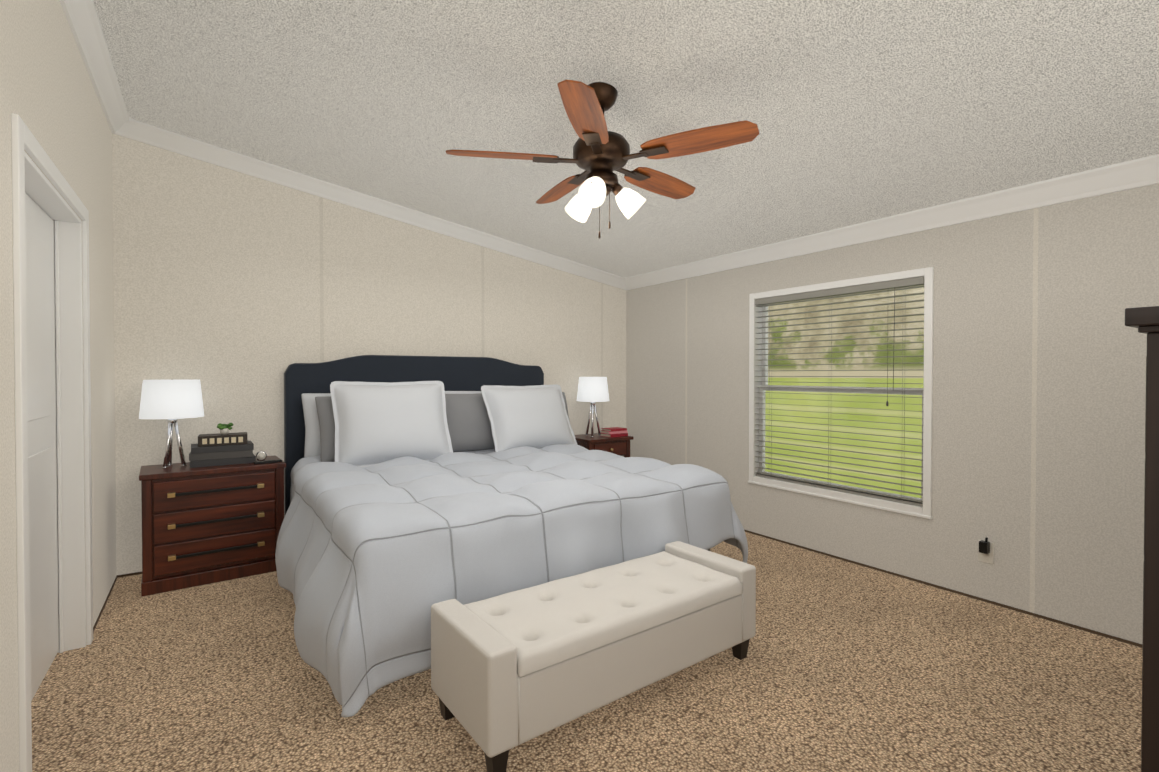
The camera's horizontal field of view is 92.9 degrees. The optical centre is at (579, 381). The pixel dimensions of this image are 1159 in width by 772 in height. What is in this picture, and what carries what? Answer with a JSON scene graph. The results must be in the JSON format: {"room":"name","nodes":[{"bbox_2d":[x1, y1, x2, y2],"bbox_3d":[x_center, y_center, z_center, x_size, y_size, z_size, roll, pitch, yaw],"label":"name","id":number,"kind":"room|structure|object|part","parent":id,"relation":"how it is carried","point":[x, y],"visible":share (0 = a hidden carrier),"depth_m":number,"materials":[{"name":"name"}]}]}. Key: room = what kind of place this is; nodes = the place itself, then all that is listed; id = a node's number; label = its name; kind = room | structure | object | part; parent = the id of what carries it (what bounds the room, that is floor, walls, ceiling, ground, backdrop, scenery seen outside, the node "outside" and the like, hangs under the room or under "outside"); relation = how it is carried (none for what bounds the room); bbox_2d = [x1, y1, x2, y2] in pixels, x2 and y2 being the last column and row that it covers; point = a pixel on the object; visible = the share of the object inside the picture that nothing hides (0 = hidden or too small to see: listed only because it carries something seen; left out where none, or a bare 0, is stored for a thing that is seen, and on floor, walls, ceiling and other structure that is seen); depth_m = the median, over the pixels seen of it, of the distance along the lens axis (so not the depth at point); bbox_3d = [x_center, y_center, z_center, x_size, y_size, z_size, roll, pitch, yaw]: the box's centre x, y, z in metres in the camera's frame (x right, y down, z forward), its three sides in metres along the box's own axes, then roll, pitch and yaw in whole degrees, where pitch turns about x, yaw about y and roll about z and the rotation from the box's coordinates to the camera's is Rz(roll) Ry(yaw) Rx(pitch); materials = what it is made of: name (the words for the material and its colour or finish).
{"room":"bedroom","nodes":[
{"label":"bedroom","id":0,"kind":"room"},
{"bbox_2d":[0,0,116,771],"bbox_3d":[-1.546,-0.270,1.361,0.124,2.950,4.830,0,1,-34],"label":"wall","id":1,"kind":"structure","parent":0,"point":[48,95],"depth_m":2.05,"materials":[{"name":"brown"}]},
{"bbox_2d":[11,113,92,771],"bbox_3d":[-1.985,0.212,2.024,0.141,1.970,1.130,0,1,-34],"label":"door frame","id":2,"kind":"structure","parent":1,"relation":"attached to","point":[73,397],"depth_m":2.24,"materials":[{"name":"white wood"}]},
{"bbox_2d":[60,0,128,133],"bbox_3d":[-1.462,-1.499,1.403,0.088,0.097,4.590,0,1,-34],"label":"crown molding","id":3,"kind":"structure","parent":1,"relation":"attached to","point":[82,17],"depth_m":2.55,"materials":[{"name":"white wood"}]},
{"bbox_2d":[112,134,625,577],"bbox_3d":[-1.190,-0.308,4.440,4.160,2.950,0.124,0,1,-34],"label":"wall","id":4,"kind":"structure","parent":0,"point":[236,294],"depth_m":3.77,"materials":[{"name":"brown paint"}]},
{"bbox_2d":[112,118,625,289],"bbox_3d":[-1.133,-1.237,4.344,3.920,0.695,0.088,0,1,-34],"label":"crown molding","id":5,"kind":"structure","parent":4,"relation":"attached to","point":[139,131],"depth_m":3.96,"materials":[{"name":"white wood"}]},
{"bbox_2d":[31,532,1142,771],"bbox_3d":[0.126,1.241,2.509,4.160,0.100,4.830,0,1,-34],"label":"floor","id":6,"kind":"structure","parent":0,"point":[845,666],"depth_m":2.07,"materials":[{"name":"carpet"}]},
{"bbox_2d":[139,455,285,596],"bbox_3d":[-2.233,0.845,3.382,0.720,0.670,0.425,-1,1,-37],"label":"nightstand","id":7,"kind":"object","parent":6,"relation":"on","point":[207,525],"visible":0.96,"depth_m":3.21,"materials":[{"name":"brown wood"}]},
{"bbox_2d":[139,380,203,467],"bbox_3d":[-2.440,0.249,3.304,0.316,0.522,0.316,0,1,-34],"label":"lamp","id":8,"kind":"object","parent":7,"relation":"on","point":[172,401],"visible":1,"depth_m":3.20,"materials":[{"name":"white fabric"}]},
{"bbox_3d":[-2.440,0.103,3.303,0.316,0.225,0.316,0,1,-34],"label":"lamp shade","id":9,"kind":"part","parent":8,"relation":"part of","materials":[{"name":"white fabric"}]},
{"bbox_2d":[189,432,255,467],"bbox_3d":[-2.233,0.419,3.446,0.343,0.179,0.257,0,1,-34],"label":"books","id":10,"kind":"object","parent":7,"relation":"on","point":[217,449],"visible":1,"depth_m":3.36,"materials":[{"name":"grey paper"}]},
{"bbox_2d":[217,423,233,433],"bbox_3d":[-2.212,0.294,3.442,0.089,0.070,0.077,0,1,-34],"label":"plant pot","id":11,"kind":"object","parent":10,"relation":"on","point":[224,428],"visible":1,"depth_m":3.42,"materials":[{"name":"white"}]},
{"bbox_2d":[256,451,266,460],"bbox_3d":[-2.023,0.475,3.503,0.062,0.065,0.026,0,1,-34],"label":"decorative ball","id":12,"kind":"object","parent":7,"relation":"on","point":[261,455],"visible":1,"depth_m":3.49,"materials":[{"name":"silver metal"}]},
{"bbox_2d":[254,459,281,464],"bbox_3d":[-1.943,0.501,3.438,0.150,0.016,0.040,-1,1,-42],"label":"remote","id":13,"kind":"object","parent":7,"relation":"on","point":[267,461],"visible":1,"depth_m":3.42,"materials":[{"name":"black plastic"}]},
{"bbox_2d":[275,355,747,716],"bbox_3d":[-0.547,0.497,3.413,2.357,1.365,2.282,0,1,-34],"label":"bed","id":14,"kind":"object","parent":6,"relation":"on","point":[416,488],"visible":1,"depth_m":2.76,"materials":[{"name":"fabric"}]},
{"bbox_2d":[301,393,330,457],"bbox_3d":[-1.481,0.311,3.905,0.900,0.500,0.176,0,-11,-34],"label":"pillow","id":15,"kind":"object","parent":14,"relation":"on","point":[308,404],"depth_m":3.67,"materials":[{"name":"white fabric"}]},
{"bbox_2d":[315,396,334,461],"bbox_3d":[-1.419,0.311,3.778,0.720,0.480,0.184,-1,-19,-38],"label":"pillow","id":16,"kind":"object","parent":14,"relation":"on","point":[324,415],"depth_m":3.57,"materials":[{"name":"grey fabric"}]},
{"bbox_2d":[330,381,452,467],"bbox_3d":[-1.242,0.271,3.691,0.760,0.610,0.204,0,-23,-31],"label":"pillow","id":17,"kind":"object","parent":14,"relation":"on","point":[372,424],"depth_m":3.60,"materials":[{"name":"white fabric"}]},
{"bbox_3d":[-1.170,0.436,4.321,2.024,1.265,0.080,0,1,-34],"label":"headboard","id":18,"kind":"part","parent":14,"relation":"part of","materials":[{"name":"fabric"}]},
{"bbox_2d":[445,391,481,393],"bbox_3d":[-0.669,0.304,4.452,0.900,0.500,0.188,0,-11,-34],"label":"pillow","id":19,"kind":"object","parent":14,"relation":"on","point":[446,392],"depth_m":4.30,"materials":[{"name":"white fabric"}]},
{"bbox_2d":[445,393,494,451],"bbox_3d":[-0.818,0.306,4.207,0.720,0.480,0.189,0,-17,-31],"label":"pillow","id":20,"kind":"object","parent":14,"relation":"on","point":[468,421],"depth_m":4.11,"materials":[{"name":"grey fabric"}]},
{"bbox_2d":[481,384,576,451],"bbox_3d":[-0.373,0.283,4.302,0.760,0.580,0.195,-1,-25,-39],"label":"pillow","id":21,"kind":"object","parent":14,"relation":"on","point":[532,417],"depth_m":4.19,"materials":[{"name":"white fabric"}]},
{"bbox_2d":[562,392,569,420],"bbox_3d":[-0.358,0.312,4.530,0.720,0.480,0.180,-1,-17,-37],"label":"pillow","id":22,"kind":"object","parent":14,"relation":"on","point":[563,393],"depth_m":4.71,"materials":[{"name":"grey fabric"}]},
{"bbox_2d":[431,541,755,771],"bbox_3d":[0.114,0.995,2.176,1.280,0.400,0.464,-1,1,-37],"label":"bench","id":23,"kind":"object","parent":6,"relation":"on","point":[511,670],"visible":1,"depth_m":1.93,"materials":[{"name":"fabric"}]},
{"bbox_3d":[0.115,0.856,2.173,1.074,0.067,0.462,-1,1,-37],"label":"lid","id":24,"kind":"part","parent":23,"relation":"part of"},
{"bbox_2d":[575,433,633,457],"bbox_3d":[0.172,0.829,5.027,0.500,0.660,0.420,0,1,-34],"label":"nightstand","id":25,"kind":"object","parent":6,"relation":"on","point":[620,446],"visible":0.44,"depth_m":4.89,"materials":[{"name":"brown wood"}]},
{"bbox_2d":[577,377,608,436],"bbox_3d":[0.122,0.228,5.022,0.300,0.542,0.300,0,1,-34],"label":"lamp","id":26,"kind":"object","parent":25,"relation":"on","point":[592,390],"visible":0.98,"depth_m":4.91,"materials":[{"name":"white fabric"}]},
{"bbox_3d":[0.122,0.069,5.020,0.300,0.220,0.300,0,1,-34],"label":"lamp shade","id":27,"kind":"part","parent":26,"relation":"part of","materials":[{"name":"white fabric"}]},
{"bbox_3d":[0.274,0.601,4.874,0.350,0.110,0.013,0,1,-34],"label":"drawer","id":28,"kind":"part","parent":25,"relation":"part of","materials":[{"name":"brown wood"}]},
{"bbox_2d":[601,427,627,436],"bbox_3d":[0.315,0.463,5.035,0.220,0.071,0.164,0,1,-34],"label":"books","id":29,"kind":"object","parent":25,"relation":"on","point":[614,432],"visible":1,"depth_m":4.98,"materials":[{"name":"red paper"}]},
{"bbox_2d":[1125,306,1158,771],"bbox_3d":[1.824,0.521,1.273,1.040,1.370,0.636,0,1,-34],"label":"chest","id":30,"kind":"object","parent":6,"relation":"on","point":[1145,320],"visible":1,"depth_m":1.22,"materials":[{"name":"black wood"}]},
{"bbox_2d":[93,0,1158,277],"bbox_3d":[0.126,-1.309,2.478,4.160,0.737,4.830,0,1,-34],"label":"ceiling","id":31,"kind":"structure","parent":0,"point":[861,110],"depth_m":2.42,"materials":[{"name":"white paint"}]},
{"bbox_2d":[446,79,758,238],"bbox_3d":[0.099,-0.959,2.460,1.267,0.678,1.260,0,1,-34],"label":"ceiling fan","id":32,"kind":"object","parent":31,"relation":"hanging from","point":[601,153],"visible":1,"depth_m":2.33,"materials":[{"name":"brown wood"}]},
{"bbox_3d":[-0.332,-0.968,2.359,0.465,0.038,0.140,0,1,-8],"label":"blade","id":33,"kind":"part","parent":32,"relation":"part of","materials":[{"name":"brown wood"}]},
{"bbox_3d":[-0.094,-0.973,2.808,0.140,0.038,0.465,0,1,-26],"label":"blade","id":34,"kind":"part","parent":32,"relation":"part of","materials":[{"name":"brown wood"}]},
{"bbox_3d":[0.009,-0.804,2.511,0.116,0.116,0.112,9,-47,-37],"label":"glass","id":35,"kind":"part","parent":32,"relation":"part of","materials":[{"name":"white glass"}]},
{"bbox_3d":[0.021,-0.963,1.993,0.140,0.038,0.465,0,1,10],"label":"blade","id":36,"kind":"part","parent":32,"relation":"part of","materials":[{"name":"brown wood"}]},
{"bbox_3d":[0.062,-0.802,2.301,0.116,0.112,0.116,37,-49,-18],"label":"glass","id":37,"kind":"part","parent":32,"relation":"part of","materials":[{"name":"white glass"}]},
{"bbox_3d":[0.064,-0.809,2.309,0.052,0.080,0.052,37,-49,-18],"label":"bulb","id":38,"kind":"part","parent":32,"relation":"part of","materials":[{"name":"white glass"}]},
{"bbox_3d":[0.096,-1.075,2.418,0.250,0.444,0.250,0,1,-34],"label":"motor","id":39,"kind":"part","parent":32,"relation":"part of","materials":[{"name":"brown metal"}]},
{"bbox_3d":[0.147,-0.856,2.429,0.104,0.075,0.065,0,1,-34],"label":"arm","id":40,"kind":"part","parent":32,"relation":"part of"},
{"bbox_3d":[0.217,-0.804,2.451,0.112,0.116,0.116,42,-29,-11],"label":"glass","id":41,"kind":"part","parent":32,"relation":"part of","materials":[{"name":"white glass"}]},
{"bbox_3d":[0.407,-0.972,2.720,0.465,0.038,0.140,-1,1,-44],"label":"blade","id":42,"kind":"part","parent":32,"relation":"part of","materials":[{"name":"brown wood"}]},
{"bbox_3d":[0.478,-0.966,2.216,0.465,0.038,0.140,0,1,28],"label":"blade","id":43,"kind":"part","parent":32,"relation":"part of","materials":[{"name":"brown wood"}]},
{"bbox_2d":[626,184,1158,647],"bbox_3d":[1.799,-0.298,3.619,0.124,2.950,4.830,0,1,-34],"label":"wall","id":44,"kind":"structure","parent":0,"point":[1039,408],"depth_m":2.92,"materials":[{"name":"brown paint"}]},
{"bbox_2d":[748,267,933,518],"bbox_3d":[1.715,0.061,3.736,0.138,1.452,1.298,0,1,-34],"label":"window","id":45,"kind":"structure","parent":44,"relation":"in","point":[925,510],"depth_m":3.66,"materials":[{"name":"white"}]},
{"bbox_2d":[755,276,923,506],"bbox_3d":[1.690,0.057,3.720,0.056,1.348,1.188,0,1,-34],"label":"window blinds","id":46,"kind":"object","parent":45,"relation":"attached to","point":[907,283],"visible":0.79,"depth_m":3.62,"materials":[{"name":"grey plastic"}]},
{"bbox_2d":[886,291,894,405],"bbox_3d":[1.896,-0.208,3.359,0.014,0.724,0.049,0,1,-34],"label":"blind wand","id":47,"kind":"object","parent":46,"relation":"attached to","point":[887,404],"visible":1,"depth_m":3.34,"materials":[{"name":"grey"}]},
{"bbox_2d":[625,154,1158,289],"bbox_3d":[1.714,-0.934,3.554,0.088,0.108,4.590,0,1,-34],"label":"crown molding","id":48,"kind":"structure","parent":44,"relation":"attached to","point":[1128,175],"depth_m":3.08,"materials":[{"name":"white wood"}]},
{"bbox_2d":[978,537,993,563],"bbox_3d":[2.166,0.901,2.947,0.045,0.142,0.070,0,1,-34],"label":"electrical outlet","id":49,"kind":"object","parent":44,"relation":"attached to","point":[986,551],"visible":1,"depth_m":2.94,"materials":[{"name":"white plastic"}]},
{"label":"outside","id":50,"kind":"structure","parent":0,"visible":0},
{"bbox_2d":[765,285,923,497],"bbox_3d":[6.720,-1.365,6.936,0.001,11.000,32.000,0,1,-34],"label":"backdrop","id":51,"kind":"structure","parent":50,"point":[859,401],"depth_m":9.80,"materials":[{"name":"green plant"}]}
]}

